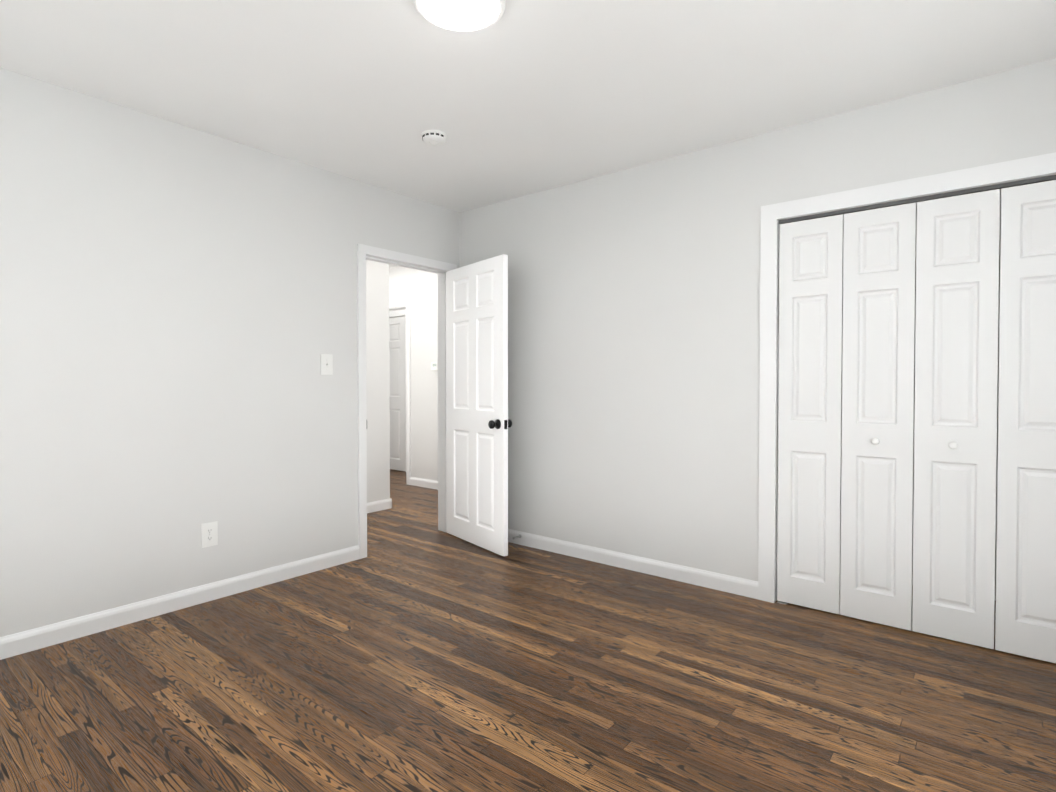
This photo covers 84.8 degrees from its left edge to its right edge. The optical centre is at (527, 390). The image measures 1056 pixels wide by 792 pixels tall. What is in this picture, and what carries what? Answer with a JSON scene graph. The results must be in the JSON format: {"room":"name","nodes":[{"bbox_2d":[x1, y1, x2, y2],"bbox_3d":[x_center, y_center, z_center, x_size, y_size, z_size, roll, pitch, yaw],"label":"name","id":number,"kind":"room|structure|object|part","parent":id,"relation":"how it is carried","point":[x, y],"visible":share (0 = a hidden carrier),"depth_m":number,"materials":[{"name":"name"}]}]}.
{"room":"empty bedroom","nodes":[
{"label":"empty bedroom","id":0,"kind":"room"},
{"bbox_2d":[0,67,458,636],"bbox_3d":[-1.473,-0.125,3.362,0.120,2.440,4.965,1,1,39],"label":"wall","id":1,"kind":"structure","parent":0,"point":[178,309],"depth_m":2.86,"materials":[{"name":"paint"}]},
{"bbox_2d":[0,545,359,659],"bbox_3d":[-1.988,1.062,2.633,0.014,0.089,2.853,1,1,39],"label":"baseboard","id":2,"kind":"structure","parent":1,"relation":"attached to","point":[15,644],"depth_m":2.85,"materials":[{"name":"white paint"}]},
{"bbox_2d":[201,521,217,547],"bbox_3d":[-1.668,0.753,3.031,0.008,0.126,0.082,1,1,39],"label":"duplex electrical outlet","id":3,"kind":"object","parent":1,"relation":"attached to","point":[209,533],"visible":1,"depth_m":3.03,"materials":[{"name":"white plastic"}]},
{"bbox_2d":[320,354,332,374],"bbox_3d":[-1.231,-0.160,3.550,0.020,0.126,0.082,1,1,39],"label":"light switch","id":4,"kind":"object","parent":1,"relation":"attached to","point":[326,362],"visible":1,"depth_m":3.55,"materials":[{"name":"white plastic"}]},
{"bbox_2d":[357,243,456,558],"bbox_3d":[-0.873,0.066,4.112,0.152,2.032,0.874,1,1,39],"label":"door frame","id":5,"kind":"structure","parent":1,"relation":"attached to","point":[363,251],"depth_m":3.87,"materials":[{"name":"white paint"}]},
{"bbox_2d":[446,254,511,556],"bbox_3d":[-0.376,0.094,4.059,0.170,1.958,0.767,-1,1,-37],"label":"door leaf","id":6,"kind":"structure","parent":1,"relation":"in","point":[478,423],"depth_m":4.00,"materials":[{"name":"white paint"}]},
{"bbox_3d":[-0.223,0.220,3.775,0.068,0.066,0.066,-1,1,-37],"label":"knob","id":7,"kind":"part","parent":6,"relation":"part of","materials":[{"name":"black metal"}]},
{"bbox_3d":[-0.141,0.219,3.837,0.068,0.066,0.066,-1,1,-37],"label":"knob","id":8,"kind":"part","parent":6,"relation":"part of","materials":[{"name":"black metal"}]},
{"bbox_2d":[366,260,389,502],"bbox_3d":[-2.064,-0.141,4.302,0.120,2.440,2.450,1,1,39],"label":"wall","id":9,"kind":"structure","parent":0,"point":[377,382],"depth_m":5.09,"materials":[{"name":"paint"}]},
{"bbox_2d":[367,498,391,512],"bbox_3d":[-2.007,1.035,4.285,0.014,0.089,2.464,1,1,39],"label":"baseboard","id":10,"kind":"structure","parent":9,"relation":"attached to","point":[379,505],"depth_m":5.13,"materials":[{"name":"white paint"}]},
{"bbox_2d":[389,266,437,480],"bbox_3d":[-1.197,-0.175,6.402,3.500,2.440,0.120,1,1,39],"label":"wall","id":11,"kind":"structure","parent":0,"point":[418,289],"depth_m":6.28,"materials":[{"name":"paint"}]},
{"bbox_2d":[389,300,410,484],"bbox_3d":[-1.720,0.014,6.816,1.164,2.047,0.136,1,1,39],"label":"door frame","id":12,"kind":"structure","parent":11,"relation":"attached to","point":[400,305],"depth_m":6.42,"materials":[{"name":"white paint"}]},
{"bbox_2d":[410,477,437,489],"bbox_3d":[-0.636,1.009,5.885,1.713,0.089,0.014,1,1,39],"label":"baseboard","id":13,"kind":"structure","parent":11,"relation":"attached to","point":[420,482],"depth_m":6.27,"materials":[{"name":"white paint"}]},
{"bbox_2d":[431,362,437,369],"bbox_3d":[-0.979,-0.261,6.129,0.120,0.090,0.030,1,1,39],"label":"thermostat","id":14,"kind":"object","parent":11,"relation":"attached to","point":[434,365],"visible":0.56,"depth_m":6.12,"materials":[{"name":"white plastic"}]},
{"bbox_2d":[0,469,1055,791],"bbox_3d":[-1.026,1.143,3.483,7.690,0.100,5.680,1,1,39],"label":"floor","id":15,"kind":"structure","parent":0,"point":[414,651],"depth_m":2.14,"materials":[{"name":"brown wood"}]},
{"bbox_2d":[0,0,1055,267],"bbox_3d":[-1.026,-1.397,3.441,7.690,0.100,5.680,1,1,39],"label":"ceiling","id":16,"kind":"structure","parent":0,"point":[518,98],"depth_m":2.40,"materials":[{"name":"paint"}]},
{"bbox_2d":[421,130,446,145],"bbox_3d":[-0.492,-1.321,3.036,0.132,0.039,0.132,1,1,39],"label":"smoke detector","id":17,"kind":"object","parent":16,"relation":"attached to","point":[434,137],"visible":1,"depth_m":3.00,"materials":[{"name":"white plastic"}]},
{"bbox_2d":[413,0,504,32],"bbox_3d":[-0.231,-1.304,1.950,0.310,0.037,0.310,1,1,39],"label":"ceiling light","id":18,"kind":"object","parent":16,"relation":"in","point":[463,16],"visible":0.98,"depth_m":1.98,"materials":[{"name":"white glass"}]},
{"bbox_2d":[459,58,1055,581],"bbox_3d":[1.098,-0.123,3.217,4.070,2.440,0.120,1,1,39],"label":"wall","id":19,"kind":"structure","parent":0,"point":[633,352],"depth_m":3.36,"materials":[{"name":"paint"}]},
{"bbox_2d":[508,529,757,598],"bbox_3d":[0.342,1.044,3.754,2.242,0.089,0.020,1,1,39],"label":"baseboard","id":20,"kind":"structure","parent":19,"relation":"attached to","point":[721,582],"depth_m":3.47,"materials":[{"name":"white paint"}]},
{"bbox_2d":[758,152,1055,602],"bbox_3d":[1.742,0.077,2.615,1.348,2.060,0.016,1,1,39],"label":"trim","id":21,"kind":"structure","parent":19,"relation":"attached to","point":[989,174],"depth_m":2.98,"materials":[{"name":"white paint"}]},
{"bbox_2d":[778,175,1055,223],"bbox_3d":[1.766,-0.865,2.628,1.188,0.016,0.030,1,1,39],"label":"track","id":22,"kind":"object","parent":19,"relation":"attached to","point":[950,194],"visible":0.89,"depth_m":2.60,"materials":[{"name":"grey metal"}]},
{"bbox_2d":[912,190,1000,600],"bbox_3d":[2.058,-0.119,3.004,1.552,2.440,0.750,1,1,39],"label":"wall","id":23,"kind":"structure","parent":0,"point":[997,390],"depth_m":3.02,"materials":[{"name":"paint"}]},
{"bbox_3d":[-1.747,-0.189,7.226,1.850,2.440,0.715,1,1,39],"label":"wall","id":24,"kind":"structure","parent":0,"visible":0},
{"bbox_2d":[389,316,405,470],"bbox_3d":[-1.848,0.037,7.511,0.760,1.958,0.102,1,1,39],"label":"door leaf","id":25,"kind":"structure","parent":24,"relation":"in","point":[397,390],"depth_m":7.39,"materials":[{"name":"white paint"}]}
]}

